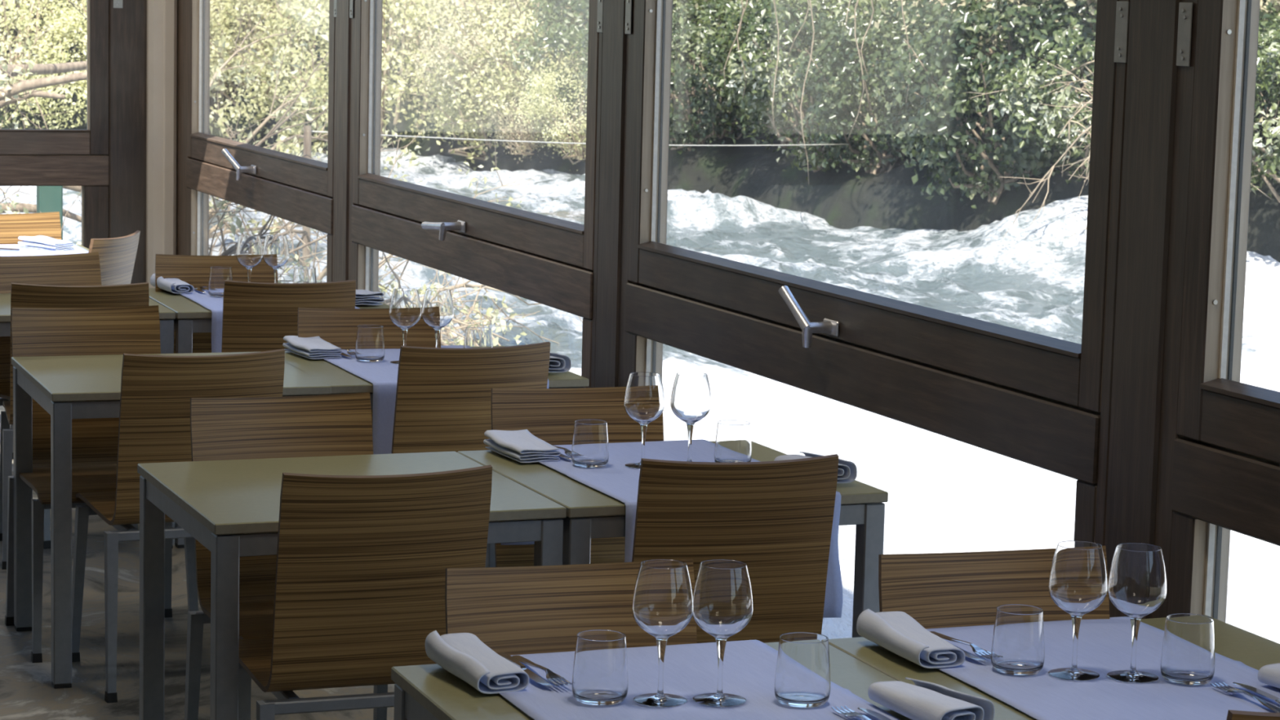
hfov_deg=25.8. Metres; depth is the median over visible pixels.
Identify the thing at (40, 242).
napkin
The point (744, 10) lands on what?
vine
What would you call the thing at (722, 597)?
wine glass
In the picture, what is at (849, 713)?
fork
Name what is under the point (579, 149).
tree
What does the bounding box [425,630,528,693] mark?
napkin
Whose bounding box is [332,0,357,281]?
trim
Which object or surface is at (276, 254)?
wine glass
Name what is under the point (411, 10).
leafy tree
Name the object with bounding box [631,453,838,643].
dining chair
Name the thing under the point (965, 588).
dining chair
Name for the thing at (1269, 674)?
napkin
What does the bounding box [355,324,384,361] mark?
tumbler
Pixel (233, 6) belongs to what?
leafy tree
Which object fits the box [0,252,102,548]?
dining chair
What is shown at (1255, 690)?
knife
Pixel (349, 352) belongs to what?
fork
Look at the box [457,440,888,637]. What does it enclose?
table
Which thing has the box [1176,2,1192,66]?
hinge plate
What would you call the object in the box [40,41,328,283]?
bare tree
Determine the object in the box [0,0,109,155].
window
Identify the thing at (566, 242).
window
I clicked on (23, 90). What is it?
bare tree
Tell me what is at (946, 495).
river
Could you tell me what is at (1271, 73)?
tree
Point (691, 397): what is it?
wine glass
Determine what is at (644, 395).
wine glass
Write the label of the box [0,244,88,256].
table runner
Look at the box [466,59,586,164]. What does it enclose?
tree
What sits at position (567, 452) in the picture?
fork
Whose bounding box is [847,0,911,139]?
vine
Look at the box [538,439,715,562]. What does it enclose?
table runner
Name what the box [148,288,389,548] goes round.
table
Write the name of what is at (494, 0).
leafy tree
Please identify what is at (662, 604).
wine glass
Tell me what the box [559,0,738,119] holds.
tree
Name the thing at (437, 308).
wine glass
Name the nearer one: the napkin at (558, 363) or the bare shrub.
the napkin at (558, 363)
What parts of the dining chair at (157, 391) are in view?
leg, leg, seat frame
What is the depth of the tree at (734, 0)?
36.97 m
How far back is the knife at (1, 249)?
10.37 m
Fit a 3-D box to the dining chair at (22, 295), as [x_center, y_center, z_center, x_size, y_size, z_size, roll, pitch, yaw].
[-1.721,0.168,8.521,0.453,0.862,0.551,-1,8,-16]
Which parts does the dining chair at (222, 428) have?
leg, seat frame, leg, leg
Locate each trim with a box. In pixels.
[146,0,177,288]
[176,0,209,255]
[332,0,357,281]
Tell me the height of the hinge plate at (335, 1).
0.112 m
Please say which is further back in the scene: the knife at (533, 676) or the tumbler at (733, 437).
the tumbler at (733, 437)
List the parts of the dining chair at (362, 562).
leg, seat frame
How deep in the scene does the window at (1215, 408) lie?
4.89 m
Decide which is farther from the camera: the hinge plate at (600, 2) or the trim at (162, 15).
the trim at (162, 15)
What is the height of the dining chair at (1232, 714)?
0.862 m
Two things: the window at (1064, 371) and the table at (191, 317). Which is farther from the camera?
the table at (191, 317)
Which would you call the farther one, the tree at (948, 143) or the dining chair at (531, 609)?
the tree at (948, 143)
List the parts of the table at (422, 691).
leg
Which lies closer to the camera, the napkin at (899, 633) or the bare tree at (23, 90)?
the napkin at (899, 633)
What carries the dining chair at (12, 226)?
on the floor
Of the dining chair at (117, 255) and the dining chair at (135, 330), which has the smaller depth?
the dining chair at (135, 330)
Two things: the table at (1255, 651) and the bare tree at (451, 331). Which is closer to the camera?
the table at (1255, 651)
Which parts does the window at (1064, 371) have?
lever, plate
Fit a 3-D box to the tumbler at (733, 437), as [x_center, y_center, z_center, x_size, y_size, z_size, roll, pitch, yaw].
[0.199,0.179,5.982,0.080,0.093,0.080,-1,8,-22]
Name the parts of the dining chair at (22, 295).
leg, leg, leg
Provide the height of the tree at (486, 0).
4.690 m
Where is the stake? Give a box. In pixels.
[302,125,311,266]
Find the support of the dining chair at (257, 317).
on the floor
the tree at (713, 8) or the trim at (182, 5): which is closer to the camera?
the trim at (182, 5)
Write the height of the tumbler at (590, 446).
0.093 m
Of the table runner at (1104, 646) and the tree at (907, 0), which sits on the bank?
the tree at (907, 0)
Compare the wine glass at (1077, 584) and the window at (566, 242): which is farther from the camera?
the window at (566, 242)
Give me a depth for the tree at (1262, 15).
24.51 m
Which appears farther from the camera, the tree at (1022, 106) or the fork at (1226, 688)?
the tree at (1022, 106)
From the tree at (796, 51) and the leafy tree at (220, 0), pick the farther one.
the leafy tree at (220, 0)
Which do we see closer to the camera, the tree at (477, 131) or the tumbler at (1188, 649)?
the tumbler at (1188, 649)
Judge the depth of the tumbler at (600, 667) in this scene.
3.93 m
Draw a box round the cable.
[311,130,848,146]
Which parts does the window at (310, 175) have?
lever, plate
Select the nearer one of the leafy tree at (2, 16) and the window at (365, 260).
the window at (365, 260)
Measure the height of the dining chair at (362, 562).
0.862 m
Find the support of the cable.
attached to the stake
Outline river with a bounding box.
[0,147,1279,644]
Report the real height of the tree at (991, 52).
4.295 m
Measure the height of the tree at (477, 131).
1.688 m
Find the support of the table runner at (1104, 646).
on the table at (1255, 651)
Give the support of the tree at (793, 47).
on the bank
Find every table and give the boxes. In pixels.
[0,293,175,548]
[11,351,331,688]
[77,244,88,250]
[137,451,566,719]
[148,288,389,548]
[284,346,588,567]
[391,641,911,719]
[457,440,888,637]
[828,614,1279,719]
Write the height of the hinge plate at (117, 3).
0.112 m
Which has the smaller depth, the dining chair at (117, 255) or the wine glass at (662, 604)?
the wine glass at (662, 604)
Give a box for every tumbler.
[208,266,232,297]
[293,266,316,283]
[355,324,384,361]
[463,327,492,347]
[571,419,608,467]
[572,629,628,705]
[714,419,751,462]
[774,631,830,707]
[991,604,1044,675]
[1160,613,1214,684]
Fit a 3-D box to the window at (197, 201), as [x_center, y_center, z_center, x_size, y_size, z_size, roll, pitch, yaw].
[-1.544,-0.259,11.408,0.084,0.978,2.433,-1,8,-22]
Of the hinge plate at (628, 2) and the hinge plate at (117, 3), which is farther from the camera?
the hinge plate at (117, 3)
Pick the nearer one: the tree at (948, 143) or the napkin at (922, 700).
the napkin at (922, 700)
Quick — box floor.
[0,405,394,719]
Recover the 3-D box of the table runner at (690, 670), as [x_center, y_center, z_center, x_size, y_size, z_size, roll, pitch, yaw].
[0.077,0.614,3.973,0.498,0.260,0.766,-1,8,-21]
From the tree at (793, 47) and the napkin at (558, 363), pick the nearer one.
the napkin at (558, 363)
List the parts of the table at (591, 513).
leg, leg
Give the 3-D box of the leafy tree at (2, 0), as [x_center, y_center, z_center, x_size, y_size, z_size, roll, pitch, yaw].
[-9.424,-7.855,44.925,6.989,5.752,6.835,1,7,-1]
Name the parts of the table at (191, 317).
leg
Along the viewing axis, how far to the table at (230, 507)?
5.58 m
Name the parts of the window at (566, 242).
lever, plate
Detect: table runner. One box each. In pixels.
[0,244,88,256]
[180,289,359,352]
[323,345,548,454]
[498,640,900,719]
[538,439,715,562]
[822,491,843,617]
[925,616,1279,719]
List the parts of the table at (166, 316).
leg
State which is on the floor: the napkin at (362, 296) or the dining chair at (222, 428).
the dining chair at (222, 428)
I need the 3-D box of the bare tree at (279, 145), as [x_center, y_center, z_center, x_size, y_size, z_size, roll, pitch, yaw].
[-2.951,-1.986,25.067,2.156,2.663,3.979,4,8,22]
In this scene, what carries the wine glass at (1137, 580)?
on the table runner at (1104, 646)
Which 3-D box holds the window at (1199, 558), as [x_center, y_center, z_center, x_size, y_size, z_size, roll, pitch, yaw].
[1.425,0.779,3.954,0.084,0.978,2.433,-1,8,-22]
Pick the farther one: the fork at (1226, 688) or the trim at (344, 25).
the trim at (344, 25)
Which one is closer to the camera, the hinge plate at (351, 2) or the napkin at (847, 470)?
the napkin at (847, 470)
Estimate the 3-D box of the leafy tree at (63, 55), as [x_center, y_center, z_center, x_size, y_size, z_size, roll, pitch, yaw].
[-7.850,-4.075,41.686,3.878,3.212,3.865,6,9,32]
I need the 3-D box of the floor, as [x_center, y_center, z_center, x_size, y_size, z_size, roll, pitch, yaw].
[-1.127,1.137,4.973,4.500,0.120,16.100,-1,8,-22]
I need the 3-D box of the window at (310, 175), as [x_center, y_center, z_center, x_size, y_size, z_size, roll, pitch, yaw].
[-1.564,-1.550,11.221,0.195,1.657,2.433,-1,8,-22]
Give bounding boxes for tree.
[0,0,86,84]
[0,0,86,244]
[0,0,87,128]
[0,0,230,129]
[1,0,81,35]
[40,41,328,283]
[208,0,430,247]
[209,0,328,43]
[209,0,328,121]
[209,0,436,152]
[213,0,320,22]
[217,0,525,156]
[257,128,582,346]
[382,0,586,148]
[383,0,588,171]
[385,0,479,40]
[391,0,587,160]
[416,43,528,153]
[448,0,526,37]
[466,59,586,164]
[485,0,586,26]
[503,41,587,171]
[505,0,702,119]
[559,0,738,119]
[565,0,735,27]
[668,1,804,154]
[671,0,893,152]
[675,0,804,66]
[682,0,848,76]
[699,0,911,180]
[766,0,997,178]
[849,0,1274,119]
[853,0,1083,161]
[855,0,1097,208]
[889,0,1016,48]
[960,0,1266,182]
[981,0,1279,120]
[1250,7,1279,202]
[1251,0,1279,184]
[1261,0,1279,23]
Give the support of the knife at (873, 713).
on the table runner at (690, 670)
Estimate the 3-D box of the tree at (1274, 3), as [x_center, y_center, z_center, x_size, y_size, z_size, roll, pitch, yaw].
[6.913,-3.539,25.709,3.295,2.875,3.620,-4,9,-34]
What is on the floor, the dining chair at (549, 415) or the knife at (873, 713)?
the dining chair at (549, 415)
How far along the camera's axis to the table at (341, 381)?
7.33 m
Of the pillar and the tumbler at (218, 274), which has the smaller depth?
the tumbler at (218, 274)
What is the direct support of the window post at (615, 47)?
on the floor
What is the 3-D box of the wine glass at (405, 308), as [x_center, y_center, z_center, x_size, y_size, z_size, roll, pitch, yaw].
[-0.631,-0.091,7.508,0.087,0.197,0.087,-1,8,-18]
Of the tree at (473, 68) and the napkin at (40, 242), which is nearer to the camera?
the napkin at (40, 242)
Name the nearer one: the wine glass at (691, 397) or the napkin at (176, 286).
the wine glass at (691, 397)
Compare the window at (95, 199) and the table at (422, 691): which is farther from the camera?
the window at (95, 199)
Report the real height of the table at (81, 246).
0.740 m
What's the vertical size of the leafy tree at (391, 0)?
5.326 m
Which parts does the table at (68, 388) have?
leg, leg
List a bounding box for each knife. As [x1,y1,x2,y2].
[0,248,19,251]
[193,286,205,292]
[340,352,351,356]
[497,652,553,686]
[558,453,571,458]
[857,707,891,719]
[957,647,986,661]
[1232,682,1279,705]
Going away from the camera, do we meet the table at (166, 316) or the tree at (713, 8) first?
the table at (166, 316)
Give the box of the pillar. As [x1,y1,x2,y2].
[107,0,146,284]
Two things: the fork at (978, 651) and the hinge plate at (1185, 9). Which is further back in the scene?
the hinge plate at (1185, 9)
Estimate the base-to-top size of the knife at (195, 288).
0.009 m
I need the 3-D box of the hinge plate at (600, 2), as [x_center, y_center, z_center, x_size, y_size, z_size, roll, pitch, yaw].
[-0.109,-0.947,7.612,0.006,0.112,0.042,-1,8,-22]
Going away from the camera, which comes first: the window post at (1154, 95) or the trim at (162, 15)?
the window post at (1154, 95)
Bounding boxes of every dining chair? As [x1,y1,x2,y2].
[0,211,61,244]
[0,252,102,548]
[0,282,149,569]
[4,305,198,662]
[10,230,140,458]
[71,348,284,702]
[155,253,278,353]
[184,392,387,719]
[221,280,355,352]
[238,464,492,719]
[297,307,440,419]
[391,341,550,567]
[444,559,697,655]
[490,386,663,567]
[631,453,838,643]
[878,546,1109,628]
[1226,710,1279,719]
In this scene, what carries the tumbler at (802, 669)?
on the table runner at (690, 670)
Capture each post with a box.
[36,186,62,239]
[591,0,634,387]
[1094,0,1198,618]
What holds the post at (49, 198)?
on the bank
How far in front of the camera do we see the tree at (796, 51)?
35.07 m
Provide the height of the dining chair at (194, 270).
0.862 m
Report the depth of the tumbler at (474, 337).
7.50 m
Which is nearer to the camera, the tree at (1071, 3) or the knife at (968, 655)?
the knife at (968, 655)
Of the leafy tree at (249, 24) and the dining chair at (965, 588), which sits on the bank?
the leafy tree at (249, 24)
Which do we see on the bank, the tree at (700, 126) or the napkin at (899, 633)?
the tree at (700, 126)
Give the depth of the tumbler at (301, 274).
9.04 m
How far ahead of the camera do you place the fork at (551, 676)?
4.06 m
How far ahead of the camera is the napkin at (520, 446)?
6.02 m
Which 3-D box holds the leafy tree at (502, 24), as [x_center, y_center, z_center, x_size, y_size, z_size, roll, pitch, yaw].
[-1.219,-3.979,38.262,4.585,4.181,4.485,-4,9,-37]
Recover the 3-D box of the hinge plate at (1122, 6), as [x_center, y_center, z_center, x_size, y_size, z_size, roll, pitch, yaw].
[0.881,-0.601,5.128,0.006,0.112,0.042,-1,8,-22]
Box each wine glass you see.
[235,234,262,281]
[262,234,289,283]
[388,288,421,364]
[421,288,453,347]
[623,372,664,468]
[631,559,693,706]
[670,371,711,462]
[692,559,752,706]
[1048,540,1107,680]
[1106,542,1166,683]
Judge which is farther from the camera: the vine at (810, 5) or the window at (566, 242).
the vine at (810, 5)
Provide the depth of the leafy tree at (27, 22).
41.22 m
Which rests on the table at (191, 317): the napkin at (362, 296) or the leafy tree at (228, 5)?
the napkin at (362, 296)
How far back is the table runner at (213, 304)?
8.66 m
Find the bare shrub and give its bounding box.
[969,57,1279,243]
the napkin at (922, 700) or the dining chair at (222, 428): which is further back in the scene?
the dining chair at (222, 428)
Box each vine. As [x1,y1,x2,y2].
[724,0,778,130]
[787,0,850,184]
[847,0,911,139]
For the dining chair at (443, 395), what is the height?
0.862 m
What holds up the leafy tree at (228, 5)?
on the bank
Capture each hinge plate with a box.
[113,0,122,8]
[333,0,337,17]
[349,0,353,17]
[596,0,603,32]
[624,0,631,34]
[1113,0,1129,62]
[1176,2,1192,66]
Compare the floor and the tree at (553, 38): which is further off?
the tree at (553, 38)
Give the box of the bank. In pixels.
[0,0,1279,262]
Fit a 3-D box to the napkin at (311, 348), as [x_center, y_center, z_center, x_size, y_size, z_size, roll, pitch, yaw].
[-0.897,-0.036,7.655,0.113,0.040,0.212,-2,8,-25]
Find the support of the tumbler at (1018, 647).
on the table runner at (1104, 646)
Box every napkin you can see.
[17,235,75,250]
[150,273,194,293]
[282,335,342,359]
[355,289,384,305]
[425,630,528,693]
[483,429,560,462]
[548,352,571,373]
[773,451,857,483]
[856,608,965,668]
[867,677,995,719]
[1257,662,1279,688]
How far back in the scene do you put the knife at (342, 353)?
7.61 m
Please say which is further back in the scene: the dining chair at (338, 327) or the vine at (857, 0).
the vine at (857, 0)
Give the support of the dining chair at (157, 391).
on the floor
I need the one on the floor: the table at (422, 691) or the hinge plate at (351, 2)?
the table at (422, 691)
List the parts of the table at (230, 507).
leg, leg, leg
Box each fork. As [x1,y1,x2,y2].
[340,347,355,355]
[511,655,572,685]
[551,444,571,457]
[831,705,871,719]
[929,631,991,658]
[1210,682,1279,712]
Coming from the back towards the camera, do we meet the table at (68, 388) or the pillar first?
the pillar
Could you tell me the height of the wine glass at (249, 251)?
0.197 m
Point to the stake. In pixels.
(307, 129)
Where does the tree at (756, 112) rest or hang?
on the bank
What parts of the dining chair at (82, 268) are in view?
seat frame, leg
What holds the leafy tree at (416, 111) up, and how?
on the bank
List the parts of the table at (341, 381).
leg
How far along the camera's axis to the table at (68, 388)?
7.06 m
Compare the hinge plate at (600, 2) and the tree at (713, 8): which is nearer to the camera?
the hinge plate at (600, 2)
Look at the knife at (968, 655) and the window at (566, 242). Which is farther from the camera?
the window at (566, 242)
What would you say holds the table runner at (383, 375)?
on the table at (341, 381)
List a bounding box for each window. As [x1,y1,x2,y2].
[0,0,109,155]
[0,154,109,248]
[186,0,335,197]
[186,157,333,282]
[351,204,593,387]
[352,0,599,271]
[625,282,1100,542]
[627,0,1119,413]
[1167,437,1279,622]
[1176,0,1279,463]
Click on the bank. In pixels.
(891, 199)
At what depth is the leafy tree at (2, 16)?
43.07 m
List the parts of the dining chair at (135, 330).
leg, leg, seat frame, leg, leg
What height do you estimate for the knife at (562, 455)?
0.009 m
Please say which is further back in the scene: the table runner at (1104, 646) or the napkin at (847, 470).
the napkin at (847, 470)

